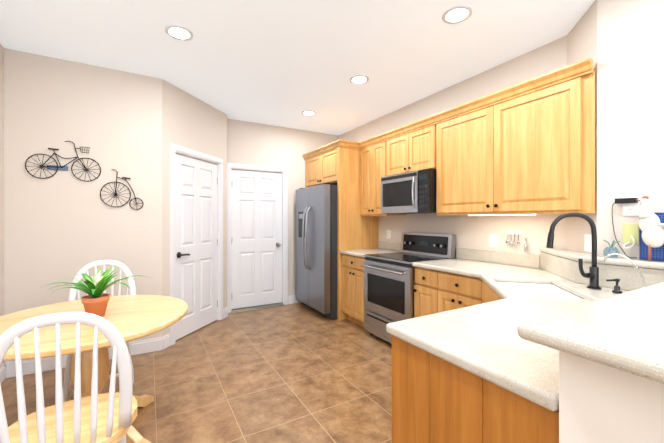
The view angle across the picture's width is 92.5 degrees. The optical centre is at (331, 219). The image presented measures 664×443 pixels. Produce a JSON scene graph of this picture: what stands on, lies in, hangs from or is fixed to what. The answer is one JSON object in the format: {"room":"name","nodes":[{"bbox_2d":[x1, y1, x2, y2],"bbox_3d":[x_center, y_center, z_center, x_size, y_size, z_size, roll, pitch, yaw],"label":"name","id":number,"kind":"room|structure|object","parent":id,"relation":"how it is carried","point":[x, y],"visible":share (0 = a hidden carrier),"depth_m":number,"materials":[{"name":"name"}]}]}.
{"room":"kitchen","nodes":[
{"label":"kitchen","id":0,"kind":"room"},
{"bbox_2d":[0,44,3,366],"bbox_3d":[-1.432,-0.055,0.286,0.120,2.750,5.597,0,0,-30],"label":"wall","id":1,"kind":"structure","parent":0,"point":[1,181],"depth_m":2.59,"materials":[{"name":"beige paint"}]},
{"bbox_2d":[0,295,300,382],"bbox_3d":[0.053,1.255,1.635,3.800,0.130,6.450,0,0,-30],"label":"baseboard","id":2,"kind":"structure","parent":1,"relation":"attached to","point":[8,370],"depth_m":2.83,"materials":[{"name":"white wood"}]},
{"bbox_2d":[4,48,161,365],"bbox_3d":[-2.301,-0.055,2.946,1.274,2.750,0.120,0,0,-30],"label":"wall","id":3,"kind":"structure","parent":0,"point":[61,226],"depth_m":2.87,"materials":[{"name":"beige paint"}]},
{"bbox_2d":[25,141,100,181],"bbox_3d":[-2.374,-0.521,2.823,0.525,0.356,0.017,0,0,-30],"label":"art","id":4,"kind":"object","parent":3,"relation":"attached to","point":[57,167],"visible":1,"depth_m":2.81,"materials":[{"name":"grey metal"}]},
{"bbox_2d":[100,169,142,209],"bbox_3d":[-2.002,-0.280,3.034,0.349,0.379,0.010,0,0,-30],"label":"art","id":5,"kind":"object","parent":3,"relation":"attached to","point":[116,194],"visible":1,"depth_m":3.02,"materials":[{"name":"grey metal"}]},
{"bbox_2d":[162,79,226,336],"bbox_3d":[-1.645,-0.055,3.782,0.150,2.750,1.138,0,0,15],"label":"wall","id":6,"kind":"structure","parent":0,"point":[189,121],"depth_m":3.54,"materials":[{"name":"beige paint"}]},
{"bbox_2d":[175,154,217,340],"bbox_3d":[-1.606,0.299,3.776,0.574,2.018,0.562,0,0,-30],"label":"door","id":7,"kind":"structure","parent":6,"relation":"in","point":[196,242],"depth_m":3.73,"materials":[{"name":"white wood"}]},
{"bbox_2d":[170,143,222,345],"bbox_3d":[-1.626,0.263,3.777,0.149,2.114,0.930,0,0,15],"label":"door frame","id":8,"kind":"structure","parent":6,"relation":"attached to","point":[180,150],"depth_m":3.68,"materials":[{"name":"white wood"}]},
{"bbox_2d":[1,302,391,442],"bbox_3d":[0.774,1.370,2.225,6.300,0.100,6.750,0,0,-30],"label":"floor","id":9,"kind":"structure","parent":0,"point":[295,373],"depth_m":2.54,"materials":[{"name":"tile"}]},
{"bbox_2d":[0,312,136,442],"bbox_3d":[-1.038,0.819,1.264,0.450,1.004,0.453,0,0,-30],"label":"chair","id":10,"kind":"object","parent":9,"relation":"on","point":[109,417],"visible":1,"depth_m":1.14,"materials":[{"name":"white wood"}]},
{"bbox_2d":[0,295,187,442],"bbox_3d":[-1.430,0.945,1.882,1.050,0.750,1.050,0,0,-30],"label":"table","id":11,"kind":"object","parent":9,"relation":"on","point":[131,317],"visible":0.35,"depth_m":1.81,"materials":[{"name":"brown wood"}]},
{"bbox_2d":[45,267,152,316],"bbox_3d":[-1.361,0.427,1.870,0.533,0.283,0.513,0,0,-30],"label":"plant","id":12,"kind":"object","parent":11,"relation":"on","point":[96,299],"visible":1,"depth_m":1.84,"materials":[{"name":"green plant"}]},
{"bbox_2d":[63,260,135,401],"bbox_3d":[-1.660,0.820,2.282,0.450,1.004,0.453,0,0,-30],"label":"chair","id":13,"kind":"object","parent":9,"relation":"on","point":[124,268],"visible":0.33,"depth_m":2.43,"materials":[{"name":"white wood"}]},
{"bbox_2d":[296,183,336,319],"bbox_3d":[-0.008,0.419,4.643,0.898,1.778,0.910,0,0,-30],"label":"fridge","id":14,"kind":"object","parent":9,"relation":"on","point":[316,248],"visible":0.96,"depth_m":4.23,"materials":[{"name":"silver metal"}]},
{"bbox_2d":[341,255,363,326],"bbox_3d":[0.525,0.883,4.055,0.618,0.875,0.550,0,0,-30],"label":"base cabinet","id":15,"kind":"object","parent":9,"relation":"on","point":[346,260],"depth_m":3.98,"materials":[{"name":"brown wood"}]},
{"bbox_2d":[337,247,400,258],"bbox_3d":[0.512,0.425,4.048,0.648,0.040,0.550,0,0,-30],"label":"countertop","id":16,"kind":"structure","parent":15,"relation":"on","point":[361,251],"depth_m":3.98,"materials":[{"name":"beige stone"}]},
{"bbox_2d":[361,232,455,343],"bbox_3d":[0.797,0.740,3.457,0.708,1.160,0.756,0,0,-30],"label":"range","id":17,"kind":"object","parent":9,"relation":"on","point":[389,281],"visible":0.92,"depth_m":3.35,"materials":[{"name":"silver metal"}]},
{"bbox_2d":[392,339,558,442],"bbox_3d":[0.725,0.883,1.183,0.802,0.875,0.584,0,0,-30],"label":"base cabinet","id":18,"kind":"object","parent":9,"relation":"on","point":[433,401],"depth_m":0.99,"materials":[{"name":"brown wood"}]},
{"bbox_2d":[337,259,628,418],"bbox_3d":[0.908,0.425,2.017,1.993,0.040,1.844,0,0,-30],"label":"countertop","id":19,"kind":"structure","parent":18,"relation":"on","point":[471,329],"depth_m":1.28,"materials":[{"name":"white stone"}]},
{"bbox_2d":[473,275,608,302],"bbox_3d":[1.233,0.539,1.930,0.677,0.214,0.677,0,0,-30],"label":"sink","id":20,"kind":"object","parent":19,"relation":"in","point":[534,287],"depth_m":2.13,"materials":[{"name":"white ceramic"}]},
{"bbox_2d":[546,213,601,288],"bbox_3d":[1.438,0.183,1.890,0.213,0.442,0.213,0,0,-30],"label":"faucet","id":21,"kind":"object","parent":19,"relation":"on","point":[592,275],"visible":1,"depth_m":1.86,"materials":[{"name":"black metal"}]},
{"bbox_2d":[606,278,621,292],"bbox_3d":[1.554,0.365,1.748,0.069,0.077,0.055,0,0,-30],"label":"soap pump","id":22,"kind":"object","parent":19,"relation":"on","point":[616,287],"visible":1,"depth_m":1.74,"materials":[{"name":"black metal"}]},
{"bbox_2d":[603,253,645,286],"bbox_3d":[1.569,0.294,1.698,0.103,0.220,0.163,0,0,-30],"label":"tap","id":23,"kind":"object","parent":19,"relation":"on","point":[634,264],"visible":0.71,"depth_m":1.68,"materials":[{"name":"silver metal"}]},
{"bbox_2d":[227,118,338,295],"bbox_3d":[-0.720,-0.055,4.982,2.131,2.750,0.120,0,0,-30],"label":"wall","id":24,"kind":"structure","parent":0,"point":[250,143],"depth_m":4.91,"materials":[{"name":"beige paint"}]},
{"bbox_2d":[232,169,281,308],"bbox_3d":[-1.093,0.287,4.698,0.766,1.994,0.115,0,0,-30],"label":"door","id":25,"kind":"structure","parent":24,"relation":"in","point":[256,238],"depth_m":4.71,"materials":[{"name":"white wood"}]},
{"bbox_2d":[227,163,287,312],"bbox_3d":[-1.106,0.263,4.725,0.930,2.114,0.200,0,0,-30],"label":"door frame","id":26,"kind":"structure","parent":24,"relation":"attached to","point":[247,167],"depth_m":4.70,"materials":[{"name":"white wood"}]},
{"bbox_2d":[304,154,317,187],"bbox_3d":[-0.016,-0.730,4.982,0.628,0.460,0.581,0,0,-30],"label":"upper cabinet","id":27,"kind":"object","parent":24,"relation":"attached to","point":[311,164],"depth_m":4.87,"materials":[{"name":"brown wood"}]},
{"bbox_2d":[0,0,594,135],"bbox_3d":[0.774,-1.470,2.225,6.300,0.100,6.750,0,0,-30],"label":"ceiling","id":28,"kind":"structure","parent":0,"point":[283,63],"depth_m":2.58,"materials":[{"name":"white paint"}]},
{"bbox_2d":[165,25,192,40],"bbox_3d":[-1.162,-1.416,2.418,0.195,0.007,0.195,0,0,15],"label":"recessed light","id":29,"kind":"object","parent":28,"relation":"in","point":[178,32],"depth_m":2.41,"materials":[{"name":"white"}]},
{"bbox_2d":[301,111,315,115],"bbox_3d":[-0.313,-1.416,4.248,0.195,0.007,0.195,0,0,15],"label":"recessed light","id":30,"kind":"object","parent":28,"relation":"in","point":[307,113],"depth_m":4.25,"materials":[{"name":"white"}]},
{"bbox_2d":[350,75,368,83],"bbox_3d":[0.277,-1.416,3.226,0.195,0.007,0.195,0,0,15],"label":"recessed light","id":31,"kind":"object","parent":28,"relation":"in","point":[358,79],"depth_m":3.22,"materials":[{"name":"white"}]},
{"bbox_2d":[442,5,471,23],"bbox_3d":[0.867,-1.416,2.204,0.195,0.007,0.195,0,0,15],"label":"recessed light","id":32,"kind":"object","parent":28,"relation":"in","point":[457,14],"depth_m":2.19,"materials":[{"name":"white"}]},
{"bbox_2d":[339,35,566,268],"bbox_3d":[0.992,-0.055,4.008,0.140,2.750,3.520,0,0,-30],"label":"wall","id":33,"kind":"structure","parent":0,"point":[474,232],"depth_m":3.08,"materials":[{"name":"beige paint"}]},
{"bbox_2d":[318,146,357,184],"bbox_3d":[0.218,-0.730,4.578,0.628,0.460,0.580,0,0,-30],"label":"upper cabinet","id":34,"kind":"object","parent":33,"relation":"attached to","point":[327,159],"depth_m":4.41,"materials":[{"name":"brown wood"}]},
{"bbox_2d":[358,146,365,215],"bbox_3d":[0.596,-0.505,4.222,0.328,0.910,0.331,0,0,-30],"label":"upper cabinet","id":35,"kind":"object","parent":33,"relation":"attached to","point":[362,149],"depth_m":4.22,"materials":[{"name":"brown wood"}]},
{"bbox_2d":[366,138,405,215],"bbox_3d":[0.705,-0.505,4.033,0.328,0.910,0.332,0,0,-30],"label":"upper cabinet","id":36,"kind":"object","parent":33,"relation":"attached to","point":[375,151],"depth_m":4.00,"materials":[{"name":"brown wood"}]},
{"bbox_2d":[386,134,401,175],"bbox_3d":[0.897,-0.731,3.700,0.328,0.458,0.437,0,0,-30],"label":"upper cabinet","id":37,"kind":"object","parent":33,"relation":"attached to","point":[393,144],"depth_m":3.68,"materials":[{"name":"brown wood"}]},
{"bbox_2d":[402,122,433,172],"bbox_3d":[1.059,-0.731,3.421,0.328,0.458,0.437,0,0,-30],"label":"upper cabinet","id":38,"kind":"object","parent":33,"relation":"attached to","point":[418,143],"depth_m":3.35,"materials":[{"name":"brown wood"}]},
{"bbox_2d":[381,169,435,213],"bbox_3d":[0.919,-0.283,3.527,0.463,0.430,0.752,0,0,-30],"label":"microwave","id":39,"kind":"object","parent":38,"relation":"attached to","point":[413,192],"visible":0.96,"depth_m":3.35,"materials":[{"name":"silver metal"}]},
{"bbox_2d":[434,106,481,213],"bbox_3d":[1.336,-0.505,2.940,0.328,0.910,0.672,0,0,-30],"label":"upper cabinet","id":40,"kind":"object","parent":33,"relation":"attached to","point":[457,137],"depth_m":2.91,"materials":[{"name":"brown wood"}]},
{"bbox_2d":[490,234,496,246],"bbox_3d":[1.508,0.200,2.966,0.008,0.116,0.072,0,0,-30],"label":"outlet","id":41,"kind":"object","parent":33,"relation":"attached to","point":[493,240],"visible":1,"depth_m":2.96,"materials":[{"name":"white plastic"}]},
{"bbox_2d":[506,231,526,251],"bbox_3d":[1.607,0.190,2.770,0.031,0.170,0.185,0,0,-30],"label":"rack","id":42,"kind":"object","parent":33,"relation":"hanging from","point":[514,233],"visible":1,"depth_m":2.78,"materials":[{"name":"white plastic"}]},
{"bbox_2d":[377,239,540,266],"bbox_3d":[1.177,0.352,3.525,0.020,0.105,2.120,0,0,-30],"label":"backsplash","id":43,"kind":"structure","parent":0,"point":[485,256],"depth_m":2.95,"materials":[{"name":"beige stone"}]},
{"bbox_2d":[559,351,663,442],"bbox_3d":[1.487,0.795,1.060,2.030,1.050,0.420,0,0,-30],"label":"wall","id":44,"kind":"structure","parent":0,"point":[600,403],"depth_m":0.64,"materials":[{"name":"white paint"}]},
{"bbox_2d":[517,248,663,383],"bbox_3d":[1.230,0.249,1.446,2.150,0.038,1.544,0,0,-30],"label":"bar","id":45,"kind":"object","parent":44,"relation":"on","point":[624,332],"visible":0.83,"depth_m":0.68,"materials":[{"name":"white stone"}]},
{"bbox_2d":[603,240,619,257],"bbox_3d":[1.679,0.178,1.911,0.079,0.102,0.078,0,0,-30],"label":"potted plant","id":46,"kind":"object","parent":45,"relation":"on","point":[611,249],"visible":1,"depth_m":1.89,"materials":[{"name":"blue"}]},
{"bbox_2d":[636,196,663,260],"bbox_3d":[1.743,0.050,1.703,0.068,0.356,0.175,0,0,-30],"label":"rooster","id":47,"kind":"object","parent":45,"relation":"on","point":[651,226],"visible":1,"depth_m":1.72,"materials":[{"name":"beige ceramic"}]},
{"bbox_2d":[639,213,663,260],"bbox_3d":[1.822,0.096,1.736,0.070,0.265,0.195,0,0,-30],"label":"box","id":48,"kind":"object","parent":45,"relation":"on","point":[657,254],"visible":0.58,"depth_m":1.75,"materials":[{"name":"blue"}]},
{"bbox_2d":[577,263,663,290],"bbox_3d":[1.709,0.337,1.763,0.020,0.135,0.597,0,0,-30],"label":"backsplash","id":49,"kind":"structure","parent":44,"relation":"attached to","point":[630,278],"depth_m":1.81,"materials":[{"name":"beige stone"}]},
{"bbox_2d":[567,0,663,258],"bbox_3d":[1.893,-0.055,2.147,0.440,2.750,0.605,0,0,-30],"label":"wall","id":50,"kind":"structure","parent":0,"point":[620,43],"depth_m":1.93,"materials":[{"name":"beige paint"}]},
{"bbox_2d":[482,66,595,213],"bbox_3d":[1.627,-0.505,2.435,0.328,0.910,0.742,0,0,-30],"label":"upper cabinet","id":51,"kind":"object","parent":50,"relation":"attached to","point":[526,147],"depth_m":2.30,"materials":[{"name":"brown wood"}]},
{"bbox_2d":[468,214,535,215],"bbox_3d":[1.400,-0.041,2.661,0.040,0.015,0.580,0,0,-30],"label":"under-cabinet light","id":52,"kind":"object","parent":51,"relation":"attached to","point":[513,214],"visible":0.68,"depth_m":2.51,"materials":[{"name":"white plastic"}]},
{"bbox_2d":[584,234,591,251],"bbox_3d":[1.722,0.160,2.131,0.008,0.116,0.116,0,0,15],"label":"switch","id":53,"kind":"object","parent":50,"relation":"attached to","point":[587,243],"visible":0.88,"depth_m":2.14,"materials":[{"name":"white plastic"}]},
{"bbox_2d":[623,196,638,215],"bbox_3d":[1.780,-0.080,1.894,0.008,0.116,0.072,0,0,-30],"label":"outlet","id":54,"kind":"object","parent":50,"relation":"attached to","point":[630,209],"visible":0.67,"depth_m":1.89,"materials":[{"name":"white plastic"}]},
{"bbox_2d":[612,198,637,257],"bbox_3d":[1.747,0.052,1.903,0.041,0.355,0.120,0,0,-30],"label":"cord","id":55,"kind":"object","parent":54,"relation":"hanging from","point":[624,200],"visible":0.94,"depth_m":1.90,"materials":[{"name":"black plastic"}]},
{"bbox_2d":[623,224,638,243],"bbox_3d":[1.781,0.085,1.894,0.006,0.116,0.072,0,0,-30],"label":"sticky note","id":56,"kind":"object","parent":50,"relation":"attached to","point":[629,230],"visible":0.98,"depth_m":1.89,"materials":[{"name":"yellow paper"}]}
]}

